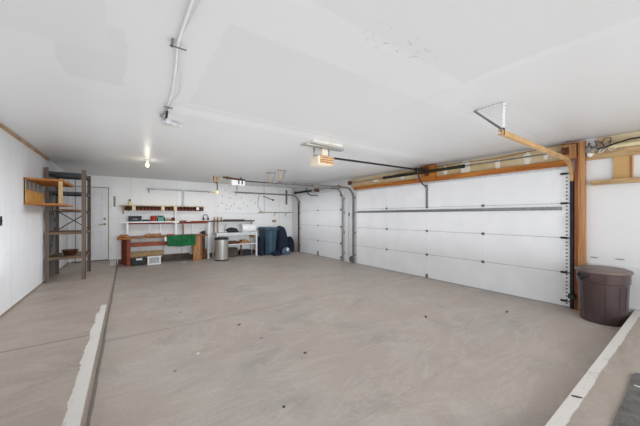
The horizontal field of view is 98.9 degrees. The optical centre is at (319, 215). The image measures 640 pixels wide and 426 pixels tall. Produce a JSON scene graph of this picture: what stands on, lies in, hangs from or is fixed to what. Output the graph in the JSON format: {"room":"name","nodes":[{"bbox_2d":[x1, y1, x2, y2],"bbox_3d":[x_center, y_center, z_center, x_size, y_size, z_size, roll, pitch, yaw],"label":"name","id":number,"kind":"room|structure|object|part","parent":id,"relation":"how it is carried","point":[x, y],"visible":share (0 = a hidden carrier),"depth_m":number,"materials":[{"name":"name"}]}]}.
{"room":"garage","nodes":[
{"label":"garage","id":0,"kind":"room"},
{"bbox_2d":[0,128,67,315],"bbox_3d":[-3.134,0.135,2.133,0.120,2.530,12.900,0,0,-35],"label":"wall","id":1,"kind":"structure","parent":0,"point":[22,230],"depth_m":4.02,"materials":[{"name":"paint"}]},
{"bbox_2d":[0,123,49,160],"bbox_3d":[-3.509,-1.105,2.786,0.022,0.034,6.600,0,0,-35],"label":"trim","id":2,"kind":"structure","parent":1,"relation":"attached to","point":[4,128],"depth_m":4.01,"materials":[{"name":"brown wood"}]},
{"bbox_2d":[0,262,68,317],"bbox_3d":[-4.164,1.238,3.700,0.006,0.025,8.850,0,0,-35],"label":"baseboard","id":3,"kind":"structure","parent":1,"relation":"attached to","point":[15,304],"depth_m":4.20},
{"bbox_2d":[24,177,73,206],"bbox_3d":[-4.622,-0.385,4.724,0.439,0.420,1.150,0,0,-35],"label":"wall shelf","id":4,"kind":"object","parent":1,"relation":"attached to","point":[33,187],"visible":1,"depth_m":4.41,"materials":[{"name":"orange wood"}]},
{"bbox_3d":[-4.800,-0.482,4.610,0.013,0.145,1.130,0,0,-35],"label":"panel","id":5,"kind":"part","parent":4,"relation":"part of","materials":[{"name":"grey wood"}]},
{"bbox_3d":[-4.800,-0.305,4.610,0.013,0.210,1.130,0,0,-35],"label":"panel","id":6,"kind":"part","parent":4,"relation":"part of","materials":[{"name":"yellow wood"}]},
{"bbox_3d":[-4.148,-0.378,4.383,0.050,0.355,0.035,0,0,-35],"label":"post","id":7,"kind":"part","parent":4,"relation":"part of","materials":[{"name":"brown wood"}]},
{"bbox_2d":[68,175,291,263],"bbox_3d":[-3.969,0.135,9.329,6.820,2.530,0.120,0,0,-35],"label":"wall","id":8,"kind":"structure","parent":0,"point":[227,204],"depth_m":8.97,"materials":[{"name":"paint"}]},
{"bbox_2d":[71,185,111,262],"bbox_3d":[-6.296,0.190,7.559,0.875,2.120,0.087,0,0,-35],"label":"door","id":9,"kind":"structure","parent":8,"relation":"in","point":[101,197],"depth_m":7.65,"materials":[{"name":"white paint"}]},
{"bbox_3d":[-6.453,0.720,7.458,0.224,0.624,0.020,0,0,-35],"label":"panel","id":10,"kind":"part","parent":9,"relation":"part of","materials":[{"name":"white paint"}]},
{"bbox_3d":[-6.453,-0.010,7.458,0.224,0.644,0.020,0,0,-35],"label":"panel","id":11,"kind":"part","parent":9,"relation":"part of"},
{"bbox_3d":[-6.202,-0.550,7.636,0.224,0.244,0.020,0,0,-35],"label":"panel","id":12,"kind":"part","parent":9,"relation":"part of","materials":[{"name":"white paint"}]},
{"bbox_3d":[-6.202,-0.010,7.636,0.224,0.644,0.020,0,0,-35],"label":"panel","id":13,"kind":"part","parent":9,"relation":"part of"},
{"bbox_3d":[-6.202,0.720,7.636,0.224,0.624,0.020,0,0,-35],"label":"panel","id":14,"kind":"part","parent":9,"relation":"part of","materials":[{"name":"white paint"}]},
{"bbox_3d":[-5.982,0.190,7.816,0.065,2.120,0.030,0,0,-35],"label":"frame","id":15,"kind":"part","parent":9,"relation":"part of","materials":[{"name":"white paint"}]},
{"bbox_2d":[113,196,115,206],"bbox_3d":[-5.907,-0.417,7.876,0.050,0.300,0.018,0,0,-35],"label":"thermometer","id":16,"kind":"object","parent":8,"relation":"attached to","point":[114,197],"visible":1,"depth_m":7.87,"materials":[{"name":"grey metal"}]},
{"bbox_2d":[119,205,204,220],"bbox_3d":[-4.817,-0.075,8.502,2.300,0.479,0.223,0,0,-35],"label":"wall shelf","id":17,"kind":"object","parent":8,"relation":"attached to","point":[125,207],"visible":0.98,"depth_m":8.38,"materials":[{"name":"beige paint"}]},
{"bbox_2d":[119,221,210,236],"bbox_3d":[-4.718,0.367,8.518,2.480,0.444,0.311,0,0,-35],"label":"wall shelf","id":18,"kind":"object","parent":8,"relation":"attached to","point":[141,222],"visible":0.96,"depth_m":8.50,"materials":[{"name":"white wood"}]},
{"bbox_2d":[128,216,141,221],"bbox_3d":[-5.426,0.082,8.039,0.320,0.164,0.217,0,0,-35],"label":"case","id":19,"kind":"object","parent":18,"relation":"on","point":[131,218],"visible":1,"depth_m":7.95,"materials":[{"name":"black plastic"}]},
{"bbox_2d":[150,216,156,220],"bbox_3d":[-5.037,0.080,8.293,0.176,0.169,0.176,0,0,-35],"label":"tub","id":20,"kind":"object","parent":18,"relation":"on","point":[153,218],"visible":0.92,"depth_m":8.23,"materials":[{"name":"red plastic"}]},
{"bbox_2d":[157,216,164,220],"bbox_3d":[-4.873,0.077,8.409,0.200,0.174,0.150,0,0,-35],"label":"tin","id":21,"kind":"object","parent":18,"relation":"on","point":[159,218],"visible":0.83,"depth_m":8.35,"materials":[{"name":"green metal"}]},
{"bbox_2d":[147,188,209,205],"bbox_3d":[-4.497,-0.569,8.821,1.830,0.538,0.099,0,0,-35],"label":"wall rail","id":22,"kind":"object","parent":8,"relation":"attached to","point":[147,188],"visible":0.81,"depth_m":8.87,"materials":[{"name":"metal"}]},
{"bbox_3d":[-4.497,-0.822,8.821,1.830,0.033,0.099,0,0,-35],"label":"rail","id":23,"kind":"part","parent":22,"relation":"part of","materials":[{"name":"metal"}]},
{"bbox_3d":[-4.448,-0.552,8.899,0.060,0.504,0.029,0,0,-35],"label":"post","id":24,"kind":"part","parent":22,"relation":"part of","materials":[{"name":"metal"}]},
{"bbox_2d":[118,249,254,263],"bbox_3d":[-3.494,1.330,9.584,5.750,0.140,0.012,0,0,-35],"label":"baseboard","id":25,"kind":"structure","parent":8,"relation":"attached to","point":[253,251],"depth_m":9.03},
{"bbox_2d":[211,220,254,232],"bbox_3d":[-3.068,0.362,9.718,1.480,0.414,0.255,0,0,-35],"label":"wall shelf","id":26,"kind":"object","parent":8,"relation":"attached to","point":[213,221],"visible":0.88,"depth_m":9.44,"materials":[{"name":"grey metal"}]},
{"bbox_2d":[259,211,291,214],"bbox_3d":[-1.656,-0.083,10.822,1.588,0.176,0.107,0,0,-35],"label":"wall rail","id":27,"kind":"object","parent":8,"relation":"attached to","point":[259,211],"visible":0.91,"depth_m":10.77,"materials":[{"name":"white metal"}]},
{"bbox_2d":[0,0,639,187],"bbox_3d":[-0.210,-1.180,4.198,7.300,0.100,12.900,0,0,-35],"label":"ceiling","id":28,"kind":"structure","parent":0,"point":[86,84],"depth_m":2.25,"materials":[{"name":"paint"}]},
{"bbox_2d":[160,0,201,127],"bbox_3d":[-0.538,-1.092,1.286,0.245,0.071,4.717,0,0,-32],"label":"conduit","id":29,"kind":"object","parent":28,"relation":"attached to","point":[165,121],"visible":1,"depth_m":1.91,"materials":[{"name":"white plastic"}]},
{"bbox_2d":[208,175,229,193],"bbox_3d":[-2.828,-0.909,7.753,0.814,0.573,0.235,0,0,33],"label":"lamp","id":30,"kind":"object","parent":28,"relation":"hanging from","point":[216,181],"visible":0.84,"depth_m":7.82,"materials":[{"name":"beige metal"}]},
{"bbox_2d":[223,176,317,195],"bbox_3d":[-1.407,-0.906,8.666,3.263,0.447,0.260,0,0,-35],"label":"garage door opener","id":31,"kind":"object","parent":28,"relation":"hanging from","point":[235,181],"visible":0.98,"depth_m":7.91,"materials":[{"name":"white plastic"}]},
{"bbox_3d":[-1.224,-1.032,8.807,2.520,0.025,0.030,0,0,-35],"label":"rail","id":32,"kind":"part","parent":31,"relation":"part of","materials":[{"name":"black metal"}]},
{"bbox_2d":[300,140,426,186],"bbox_3d":[1.063,-0.889,5.146,3.274,0.483,0.460,0,0,-35],"label":"garage door opener","id":33,"kind":"object","parent":28,"relation":"hanging from","point":[323,160],"visible":1,"depth_m":4.46,"materials":[{"name":"beige plastic"}]},
{"bbox_3d":[1.192,-0.990,5.298,2.500,0.060,0.030,0,0,-35],"label":"rail","id":34,"kind":"part","parent":33,"relation":"part of","materials":[{"name":"black metal"}]},
{"bbox_2d":[382,143,577,177],"bbox_3d":[2.689,-1.040,5.571,0.012,0.110,3.801,0,0,-35],"label":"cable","id":35,"kind":"object","parent":28,"relation":"hanging from","point":[570,143],"visible":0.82,"depth_m":4.84,"materials":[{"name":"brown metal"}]},
{"bbox_2d":[474,101,506,134],"bbox_3d":[1.749,-0.965,2.826,0.048,0.330,0.300,0,0,-35],"label":"hanger","id":36,"kind":"object","parent":28,"relation":"attached to","point":[503,102],"visible":0.92,"depth_m":2.76,"materials":[{"name":"white metal"}]},
{"bbox_2d":[0,259,639,425],"bbox_3d":[-0.248,1.325,4.079,6.840,0.150,12.750,0,0,-35],"label":"floor","id":37,"kind":"structure","parent":0,"point":[51,340],"depth_m":2.40,"materials":[{"name":"concrete"}]},
{"bbox_2d":[45,167,90,282],"bbox_3d":[-5.173,0.170,5.674,0.586,2.160,0.998,0,0,-35],"label":"shelving unit","id":38,"kind":"object","parent":37,"relation":"on","point":[82,176],"visible":0.99,"depth_m":5.43,"materials":[{"name":"brown wood"},{"name":"dark metal"}]},
{"bbox_3d":[-5.118,0.170,5.136,0.055,2.160,0.055,0,0,-35],"label":"post","id":39,"kind":"part","parent":38,"relation":"part of","materials":[{"name":"brown wood"}]},
{"bbox_3d":[-5.651,0.170,5.892,0.055,2.160,0.055,0,0,-35],"label":"post","id":40,"kind":"part","parent":38,"relation":"part of","materials":[{"name":"brown wood"}]},
{"bbox_2d":[56,209,80,210],"bbox_3d":[-5.157,-0.125,5.638,0.280,0.020,0.840,0,0,-35],"label":"plywood board","id":41,"kind":"object","parent":38,"relation":"on","point":[56,209],"visible":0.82,"depth_m":5.50,"materials":[{"name":"brown wood"}]},
{"bbox_3d":[-5.168,0.812,5.667,0.569,0.045,0.968,0,0,-35],"label":"shelf","id":42,"kind":"part","parent":38,"relation":"part of","materials":[{"name":"brown wood"}]},
{"bbox_3d":[-5.168,0.333,5.667,0.569,0.045,0.968,0,0,-35],"label":"shelf","id":43,"kind":"part","parent":38,"relation":"part of","materials":[{"name":"brown wood"}]},
{"bbox_3d":[-5.168,-0.085,5.667,0.569,0.030,0.968,0,0,-35],"label":"shelf","id":44,"kind":"part","parent":38,"relation":"part of","materials":[{"name":"brown wood"}]},
{"bbox_3d":[-5.168,-0.448,5.667,0.569,0.045,0.968,0,0,-35],"label":"shelf","id":45,"kind":"part","parent":38,"relation":"part of","materials":[{"name":"black metal"}]},
{"bbox_3d":[-5.168,-0.818,5.667,0.569,0.045,0.968,0,0,-35],"label":"shelf","id":46,"kind":"part","parent":38,"relation":"part of","materials":[{"name":"black metal"}]},
{"bbox_2d":[61,249,78,255],"bbox_3d":[-5.057,0.735,5.549,0.274,0.109,0.274,0,0,-35],"label":"bowl","id":47,"kind":"object","parent":38,"relation":"on","point":[66,252],"visible":1,"depth_m":5.47,"materials":[{"name":"brown wood"}]},
{"bbox_3d":[-5.439,0.125,6.090,0.011,1.850,0.011,0,0,-13],"label":"rod","id":48,"kind":"part","parent":38,"relation":"part of","materials":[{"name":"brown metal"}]},
{"bbox_3d":[-4.692,0.170,5.443,0.065,2.160,0.065,0,0,-35],"label":"post","id":49,"kind":"part","parent":38,"relation":"part of","materials":[{"name":"brown wood"}]},
{"bbox_3d":[-5.220,0.170,6.190,0.065,2.160,0.065,0,0,-35],"label":"post","id":50,"kind":"part","parent":38,"relation":"part of","materials":[{"name":"brown wood"}]},
{"bbox_2d":[612,373,639,425],"bbox_3d":[2.236,1.242,1.514,1.300,0.014,0.795,0,0,-35],"label":"floor mat","id":51,"kind":"object","parent":37,"relation":"on","point":[628,413],"visible":1,"depth_m":1.77,"materials":[{"name":"grey"}]},
{"bbox_2d":[86,251,620,425],"bbox_3d":[-0.210,1.450,4.198,7.300,0.100,12.900,0,0,-35],"label":"floor","id":52,"kind":"structure","parent":0,"point":[373,357],"depth_m":2.94,"materials":[{"name":"concrete"}]},
{"bbox_2d":[131,257,145,265],"bbox_3d":[-5.165,1.293,7.795,0.355,0.210,0.295,0,0,-35],"label":"storage box","id":53,"kind":"object","parent":52,"relation":"on","point":[136,261],"visible":1,"depth_m":7.69,"materials":[{"name":"black plastic"}]},
{"bbox_2d":[147,255,160,264],"bbox_3d":[-4.850,1.279,8.003,0.330,0.238,0.230,0,0,-35],"label":"wire crate","id":54,"kind":"object","parent":52,"relation":"on","point":[151,260],"visible":1,"depth_m":7.91,"materials":[{"name":"white plastic"}]},
{"bbox_2d":[117,234,207,266],"bbox_3d":[-4.700,0.995,8.311,2.330,0.810,0.660,0,0,-35],"label":"workbench","id":55,"kind":"object","parent":52,"relation":"on","point":[126,254],"visible":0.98,"depth_m":8.08,"materials":[{"name":"brown wood"}]},
{"bbox_3d":[-5.700,1.018,7.923,0.070,0.765,0.080,0,0,-35],"label":"leg","id":56,"kind":"part","parent":55,"relation":"part of","materials":[{"name":"red paint"}]},
{"bbox_3d":[-5.526,1.018,7.777,0.055,0.765,0.080,0,0,-35],"label":"leg","id":57,"kind":"part","parent":55,"relation":"part of","materials":[{"name":"red paint"}]},
{"bbox_3d":[-5.305,1.018,7.590,0.090,0.765,0.080,0,0,-35],"label":"leg","id":58,"kind":"part","parent":55,"relation":"part of","materials":[{"name":"red paint"}]},
{"bbox_2d":[145,233,160,235],"bbox_3d":[-4.949,0.559,8.135,0.400,0.059,0.200,0,0,-35],"label":"wood offcut","id":59,"kind":"object","parent":55,"relation":"on","point":[159,234],"visible":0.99,"depth_m":8.05,"materials":[{"name":"brown wood"}]},
{"bbox_2d":[167,234,195,245],"bbox_3d":[-4.218,0.747,8.345,0.767,0.339,0.212,0,0,-35],"label":"cloth","id":60,"kind":"object","parent":55,"relation":"on","point":[173,240],"visible":1,"depth_m":8.27,"materials":[{"name":"green fabric"}]},
{"bbox_3d":[-3.880,1.018,8.615,0.200,0.765,0.090,0,0,-35],"label":"leg","id":61,"kind":"part","parent":55,"relation":"part of","materials":[{"name":"beige wood"}]},
{"bbox_3d":[-3.842,1.018,8.795,0.070,0.765,0.200,0,0,-35],"label":"leg","id":62,"kind":"part","parent":55,"relation":"part of","materials":[{"name":"brown wood"}]},
{"bbox_2d":[202,249,206,258],"bbox_3d":[-3.855,1.239,9.030,0.160,0.318,0.300,0,0,-35],"label":"storage box","id":63,"kind":"object","parent":52,"relation":"on","point":[204,251],"visible":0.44,"depth_m":8.91,"materials":[{"name":"brown wood"}]},
{"bbox_2d":[202,236,204,248],"bbox_3d":[-3.867,0.868,9.046,0.120,0.415,0.080,0,0,-35],"label":"wood board","id":64,"kind":"object","parent":63,"relation":"on","point":[203,237],"visible":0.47,"depth_m":9.02,"materials":[{"name":"brown wood"}]},
{"bbox_2d":[215,237,228,260],"bbox_3d":[-3.107,1.029,8.664,0.426,0.742,0.448,0,0,-35],"label":"trash can","id":65,"kind":"object","parent":52,"relation":"on","point":[221,243],"visible":1,"depth_m":8.49,"materials":[{"name":"metal"}]},
{"bbox_3d":[-3.113,0.699,8.673,0.426,0.082,0.426,0,0,-35],"label":"lid","id":66,"kind":"part","parent":65,"relation":"part of","materials":[{"name":"black plastic"}]},
{"bbox_2d":[207,227,256,258],"bbox_3d":[-3.066,0.885,9.508,1.640,1.030,0.590,0,0,-35],"label":"bench","id":67,"kind":"object","parent":52,"relation":"on","point":[251,234],"visible":0.81,"depth_m":9.40,"materials":[{"name":"paint"}]},
{"bbox_3d":[-3.662,0.885,8.982,0.060,1.030,0.060,0,0,-35],"label":"post","id":68,"kind":"part","parent":67,"relation":"part of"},
{"bbox_3d":[-3.667,0.998,9.396,0.050,0.804,0.060,0,0,-35],"label":"leg","id":69,"kind":"part","parent":67,"relation":"part of","materials":[{"name":"white paint"}]},
{"bbox_2d":[224,224,238,232],"bbox_3d":[-3.019,0.416,9.490,0.574,0.306,0.229,0,0,-29],"label":"power tool","id":70,"kind":"object","parent":67,"relation":"on","point":[229,230],"visible":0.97,"depth_m":9.40,"materials":[{"name":"black plastic"}]},
{"bbox_3d":[-3.034,0.486,9.482,0.423,0.163,0.220,0,0,-35],"label":"motor","id":71,"kind":"part","parent":70,"relation":"part of","materials":[{"name":"black plastic"}]},
{"bbox_2d":[228,241,237,243],"bbox_3d":[-3.085,0.912,9.482,0.400,0.084,0.350,0,0,-35],"label":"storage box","id":72,"kind":"object","parent":67,"relation":"on","point":[229,242],"visible":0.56,"depth_m":9.36,"materials":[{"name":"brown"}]},
{"bbox_2d":[214,242,255,244],"bbox_3d":[-2.965,0.968,9.573,1.300,0.025,0.540,0,0,-35],"label":"shelf","id":73,"kind":"object","parent":67,"relation":"attached to","point":[251,242],"depth_m":9.52,"materials":[{"name":"white plastic"}]},
{"bbox_2d":[238,239,250,242],"bbox_3d":[-2.709,0.897,9.748,0.380,0.114,0.350,0,0,-35],"label":"tray","id":74,"kind":"object","parent":67,"relation":"on","point":[243,240],"visible":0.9,"depth_m":9.64,"materials":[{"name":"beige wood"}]},
{"bbox_2d":[240,224,255,231],"bbox_3d":[-2.549,0.428,9.732,0.505,0.280,0.280,0,0,-35],"label":"paper roll","id":75,"kind":"object","parent":67,"relation":"on","point":[244,227],"visible":0.98,"depth_m":9.62,"materials":[{"name":"white paper"}]},
{"bbox_3d":[-2.264,0.998,9.750,0.050,0.804,0.060,0,0,-35],"label":"leg","id":76,"kind":"part","parent":67,"relation":"part of","materials":[{"name":"white plastic"}]},
{"bbox_2d":[228,247,237,256],"bbox_3d":[-3.167,1.249,9.486,0.530,0.298,0.350,0,0,-35],"label":"storage box","id":77,"kind":"object","parent":52,"relation":"on","point":[232,251],"visible":0.51,"depth_m":9.41,"materials":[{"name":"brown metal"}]},
{"bbox_2d":[239,249,250,255],"bbox_3d":[-2.695,1.299,9.849,0.360,0.198,0.300,0,0,-35],"label":"storage box","id":78,"kind":"object","parent":52,"relation":"on","point":[244,251],"visible":0.76,"depth_m":9.75,"materials":[{"name":"black plastic"}]},
{"bbox_2d":[257,236,263,255],"bbox_3d":[-2.140,1.069,9.782,0.120,0.658,0.390,0,0,-35],"label":"case","id":79,"kind":"object","parent":52,"relation":"on","point":[260,240],"visible":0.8,"depth_m":9.65,"materials":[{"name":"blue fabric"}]},
{"bbox_2d":[257,227,277,254],"bbox_3d":[-1.931,0.900,10.050,0.510,1.000,0.786,0,0,-35],"label":"wheelie bin","id":80,"kind":"object","parent":52,"relation":"on","point":[269,234],"visible":0.8,"depth_m":9.74,"materials":[{"name":"blue plastic"}]},
{"bbox_3d":[-1.913,0.435,10.024,0.489,0.070,0.687,0,0,-35],"label":"lid","id":81,"kind":"part","parent":80,"relation":"part of","materials":[{"name":"blue plastic"}]},
{"bbox_2d":[272,251,281,255],"bbox_3d":[-1.529,1.316,9.692,0.355,0.162,0.216,0,0,-35],"label":"fabric bag","id":82,"kind":"object","parent":52,"relation":"on","point":[275,253],"visible":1,"depth_m":9.61,"materials":[{"name":"blue fabric"}]},
{"bbox_2d":[275,226,287,252],"bbox_3d":[-1.515,0.879,10.395,0.560,1.036,0.673,0,0,-35],"label":"fabric bag","id":83,"kind":"object","parent":52,"relation":"on","point":[281,239],"visible":0.59,"depth_m":10.13,"materials":[{"name":"blue fabric"}]},
{"bbox_2d":[282,247,289,254],"bbox_3d":[-1.233,1.256,9.957,0.350,0.282,0.244,0,0,-35],"label":"cloth","id":84,"kind":"object","parent":52,"relation":"on","point":[285,251],"visible":0.98,"depth_m":9.87,"materials":[{"name":"blue fabric"}]},
{"bbox_2d":[287,236,293,251],"bbox_3d":[-1.223,1.101,10.825,0.400,0.592,0.391,0,0,-17],"label":"fabric bag","id":85,"kind":"object","parent":52,"relation":"on","point":[290,239],"visible":0.57,"depth_m":10.69,"materials":[{"name":"blue fabric"}]},
{"bbox_2d":[574,265,633,326],"bbox_3d":[3.790,1.044,3.674,0.554,0.711,0.554,0,0,-35],"label":"trash can","id":86,"kind":"object","parent":52,"relation":"on","point":[603,291],"visible":0.98,"depth_m":3.50,"materials":[{"name":"brown plastic"}]},
{"bbox_3d":[3.523,0.810,3.687,0.045,0.085,0.145,0,0,3],"label":"handle","id":87,"kind":"part","parent":86,"relation":"part of","materials":[{"name":"black plastic"}]},
{"bbox_3d":[3.584,0.810,3.529,0.016,0.070,0.150,0,0,-35],"label":"panel","id":88,"kind":"part","parent":86,"relation":"part of","materials":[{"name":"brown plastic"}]},
{"bbox_3d":[3.790,0.717,3.674,0.554,0.057,0.554,0,0,-35],"label":"lid","id":89,"kind":"part","parent":86,"relation":"part of","materials":[{"name":"brown plastic"}]},
{"bbox_2d":[292,131,639,317],"bbox_3d":[2.586,0.135,6.080,0.140,2.530,12.750,0,0,-35],"label":"wall","id":90,"kind":"structure","parent":0,"point":[612,210],"depth_m":3.91,"materials":[{"name":"paint"}]},
{"bbox_2d":[235,192,299,251],"bbox_3d":[-1.823,0.283,9.975,2.570,2.214,0.040,0,0,-35],"label":"door track","id":91,"kind":"object","parent":90,"relation":"attached to","point":[235,192],"visible":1,"depth_m":10.42,"materials":[{"name":"grey metal"}]},
{"bbox_2d":[269,183,344,260],"bbox_3d":[-0.278,0.271,7.804,2.550,2.239,0.040,0,0,-35],"label":"door track","id":92,"kind":"object","parent":90,"relation":"attached to","point":[275,184],"visible":1,"depth_m":8.45,"materials":[{"name":"metal"}]},
{"bbox_2d":[277,181,355,262],"bbox_3d":[0.005,0.271,7.404,2.550,2.239,0.040,0,0,-35],"label":"door track","id":93,"kind":"object","parent":90,"relation":"attached to","point":[281,182],"visible":1,"depth_m":8.05,"materials":[{"name":"silver metal"}]},
{"bbox_2d":[294,185,339,193],"bbox_3d":[-0.147,-0.909,9.629,0.232,0.142,2.710,0,0,-35],"label":"spring","id":94,"kind":"object","parent":90,"relation":"attached to","point":[315,189],"visible":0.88,"depth_m":9.75,"materials":[{"name":"black metal"}]},
{"bbox_2d":[300,191,342,260],"bbox_3d":[-0.008,0.315,9.574,0.078,2.171,2.610,0,0,-35],"label":"door","id":95,"kind":"structure","parent":90,"relation":"in","point":[320,215],"depth_m":9.44,"materials":[{"name":"white metal"}]},
{"bbox_2d":[421,164,436,181],"bbox_3d":[2.398,-0.945,6.052,0.100,0.340,0.320,0,0,-35],"label":"trim","id":96,"kind":"structure","parent":90,"relation":"attached to","point":[432,175],"depth_m":5.96,"materials":[{"name":"orange wood"}]},
{"bbox_2d":[351,145,560,186],"bbox_3d":[2.384,-0.943,6.195,0.055,0.327,4.950,0,0,-35],"label":"trim","id":97,"kind":"structure","parent":90,"relation":"attached to","point":[543,158],"depth_m":5.20,"materials":[{"name":"beige wood"}]},
{"bbox_2d":[348,147,568,184],"bbox_3d":[2.273,-0.980,6.073,0.124,0.200,4.910,0,0,-35],"label":"spring","id":98,"kind":"object","parent":90,"relation":"attached to","point":[564,151],"visible":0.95,"depth_m":5.66,"materials":[{"name":"black metal"}]},
{"bbox_2d":[354,160,567,189],"bbox_3d":[2.411,-0.810,6.128,0.088,0.090,4.810,0,0,-35],"label":"trim","id":99,"kind":"structure","parent":90,"relation":"attached to","point":[561,163],"depth_m":5.14,"materials":[{"name":"orange wood"}]},
{"bbox_2d":[356,166,569,307],"bbox_3d":[2.450,0.315,6.082,0.090,2.171,4.790,0,0,-35],"label":"door","id":100,"kind":"structure","parent":90,"relation":"in","point":[504,233],"depth_m":5.24,"materials":[{"name":"white metal"}]},
{"bbox_3d":[2.436,-0.735,6.100,0.014,0.030,4.725,0,0,-35],"label":"rail","id":101,"kind":"part","parent":100,"relation":"part of","materials":[{"name":"white metal"}]},
{"bbox_2d":[498,129,573,308],"bbox_3d":[2.811,0.271,3.430,2.550,2.239,0.040,0,0,-35],"label":"door track","id":102,"kind":"object","parent":90,"relation":"attached to","point":[508,135],"visible":0.98,"depth_m":4.10,"materials":[{"name":"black metal"}]},
{"bbox_2d":[568,293,575,298],"bbox_3d":[3.745,1.195,4.077,0.069,0.070,0.080,0,0,-35],"label":"sensor","id":103,"kind":"object","parent":102,"relation":"attached to","point":[571,296],"visible":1,"depth_m":4.05,"materials":[{"name":"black plastic"}]},
{"bbox_2d":[561,142,577,159],"bbox_3d":[3.780,-0.980,4.154,0.128,0.240,0.175,0,0,-35],"label":"trim","id":104,"kind":"structure","parent":90,"relation":"attached to","point":[573,148],"depth_m":4.08,"materials":[{"name":"orange wood"}]},
{"bbox_2d":[574,155,577,309],"bbox_3d":[3.844,0.250,4.100,0.090,2.300,0.036,0,0,-35],"label":"trim","id":105,"kind":"structure","parent":90,"relation":"attached to","point":[575,159],"depth_m":4.08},
{"bbox_2d":[578,141,585,310],"bbox_3d":[3.873,0.150,4.050,0.100,2.500,0.077,0,0,-35],"label":"trim","id":106,"kind":"structure","parent":90,"relation":"attached to","point":[581,144],"depth_m":4.02,"materials":[{"name":"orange wood"}]},
{"bbox_2d":[583,139,612,151],"bbox_3d":[3.926,-0.993,3.871,0.012,0.141,0.302,0,0,-35],"label":"cable","id":107,"kind":"object","parent":90,"relation":"attached to","point":[611,139],"visible":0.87,"depth_m":3.87,"materials":[{"name":"plastic"}]},
{"bbox_2d":[585,137,611,148],"bbox_3d":[3.912,-1.023,3.856,0.012,0.129,0.271,0,0,-35],"label":"cable","id":108,"kind":"object","parent":90,"relation":"attached to","point":[607,137],"visible":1,"depth_m":3.84,"materials":[{"name":"black metal"}]},
{"bbox_2d":[585,141,613,153],"bbox_3d":[3.943,-0.965,3.882,0.012,0.144,0.305,0,0,-35],"label":"cable","id":109,"kind":"object","parent":90,"relation":"attached to","point":[612,141],"visible":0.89,"depth_m":3.86,"materials":[{"name":"grey plastic"}]},
{"bbox_2d":[586,145,615,154],"bbox_3d":[3.969,-0.939,3.879,0.010,0.125,0.311,0,0,-35],"label":"cable","id":110,"kind":"object","parent":90,"relation":"attached to","point":[606,145],"visible":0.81,"depth_m":3.88,"materials":[{"name":"white plastic"}]},
{"bbox_2d":[586,146,639,160],"bbox_3d":[4.651,-0.870,2.997,0.045,0.110,2.530,0,0,-35],"label":"trim","id":111,"kind":"structure","parent":90,"relation":"attached to","point":[635,150],"depth_m":3.78,"materials":[{"name":"brown wood"}]},
{"bbox_2d":[608,140,639,148],"bbox_3d":[4.114,-0.968,3.701,0.070,0.071,0.301,0,0,-35],"label":"scrap","id":112,"kind":"object","parent":111,"relation":"on","point":[631,143],"visible":0.84,"depth_m":3.68,"materials":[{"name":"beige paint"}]},
{"bbox_2d":[588,262,639,309],"bbox_3d":[4.984,0.960,2.553,0.012,0.560,3.620,0,0,-35],"label":"wall","id":113,"kind":"structure","parent":90,"relation":"attached to","point":[634,298],"depth_m":3.66,"materials":[{"name":"paint"}]},
{"bbox_2d":[590,177,639,184],"bbox_3d":[4.647,-0.477,2.963,0.090,0.065,2.480,0,0,-35],"label":"trim","id":114,"kind":"structure","parent":90,"relation":"attached to","point":[632,179],"depth_m":3.75,"materials":[{"name":"brown wood"}]},
{"bbox_2d":[596,137,639,149],"bbox_3d":[4.443,-0.998,3.204,0.108,0.147,1.708,0,0,-39],"label":"electrical cable","id":115,"kind":"object","parent":90,"relation":"attached to","point":[634,137],"visible":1,"depth_m":3.71,"materials":[{"name":"black plastic"}]},
{"bbox_2d":[597,131,639,146],"bbox_3d":[4.693,-1.060,2.959,0.020,0.120,2.420,0,0,-35],"label":"trim","id":116,"kind":"structure","parent":90,"relation":"attached to","point":[616,138],"depth_m":3.75,"materials":[{"name":"beige wood"}]},
{"bbox_2d":[614,155,633,178],"bbox_3d":[4.133,-0.662,3.733,0.042,0.301,0.180,0,0,-35],"label":"wood board","id":117,"kind":"object","parent":90,"relation":"attached to","point":[623,165],"visible":0.86,"depth_m":3.71,"materials":[{"name":"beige wood"}]}
]}

